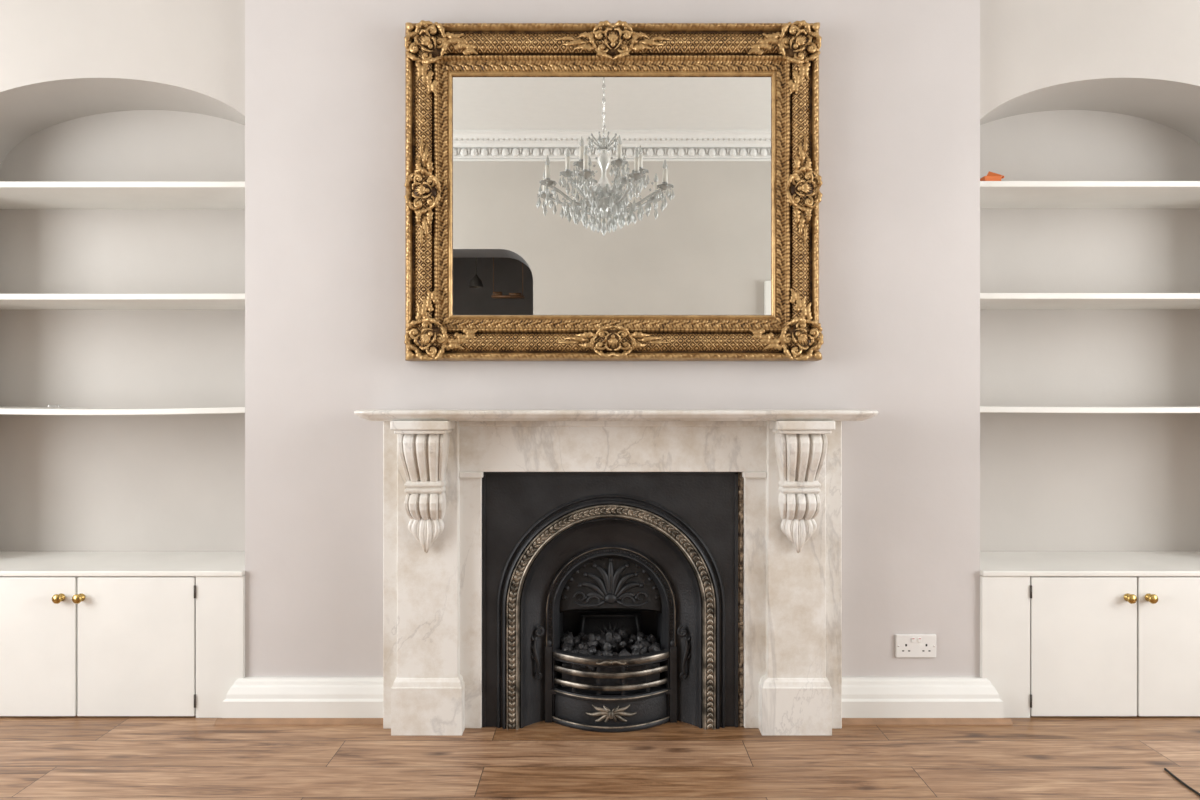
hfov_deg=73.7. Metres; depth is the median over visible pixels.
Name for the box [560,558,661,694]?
firebox
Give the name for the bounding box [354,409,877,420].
mantel shelf
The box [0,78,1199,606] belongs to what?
wall
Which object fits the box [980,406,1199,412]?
wall shelf
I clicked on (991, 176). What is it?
box
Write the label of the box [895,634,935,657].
wall socket
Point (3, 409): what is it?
wall shelf
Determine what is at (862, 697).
baseboard
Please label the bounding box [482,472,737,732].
fireplace
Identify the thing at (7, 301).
wall shelf
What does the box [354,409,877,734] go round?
fireplace mantel
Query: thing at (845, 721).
trim
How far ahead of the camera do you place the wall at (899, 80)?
2.80 m
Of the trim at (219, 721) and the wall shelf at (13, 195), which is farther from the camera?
the wall shelf at (13, 195)
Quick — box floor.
[0,715,1199,799]
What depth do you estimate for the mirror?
2.76 m
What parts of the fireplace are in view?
arch frame, fireback panel, grate frame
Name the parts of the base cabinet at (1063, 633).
door panel, knob, knob, door panel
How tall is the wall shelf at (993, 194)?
0.021 m
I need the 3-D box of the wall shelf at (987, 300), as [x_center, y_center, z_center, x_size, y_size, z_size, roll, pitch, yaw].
[1.879,-0.368,2.989,1.098,0.021,0.322,0,0,0]
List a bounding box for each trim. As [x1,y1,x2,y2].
[214,718,382,724]
[842,718,1012,724]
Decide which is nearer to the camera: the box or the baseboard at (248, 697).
the baseboard at (248, 697)
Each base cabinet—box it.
[0,551,244,717]
[980,551,1199,717]
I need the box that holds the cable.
[1164,768,1199,795]
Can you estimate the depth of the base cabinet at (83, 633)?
2.78 m
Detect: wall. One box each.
[0,0,1199,676]
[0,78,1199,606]
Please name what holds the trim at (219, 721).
attached to the wall at (899, 80)
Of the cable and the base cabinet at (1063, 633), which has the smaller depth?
the cable
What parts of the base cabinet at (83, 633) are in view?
door panel, knob, knob, door panel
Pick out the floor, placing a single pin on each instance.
(76, 757)
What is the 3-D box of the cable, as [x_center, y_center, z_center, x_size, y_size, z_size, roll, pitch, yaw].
[1.681,1.103,2.288,0.012,0.006,0.213,0,0,4]
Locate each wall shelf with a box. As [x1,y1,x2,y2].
[0,182,244,208]
[0,294,244,309]
[0,406,244,414]
[980,181,1199,208]
[980,293,1199,308]
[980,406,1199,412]
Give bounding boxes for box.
[980,171,1004,180]
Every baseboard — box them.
[222,677,382,717]
[842,677,1003,717]
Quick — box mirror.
[404,20,823,360]

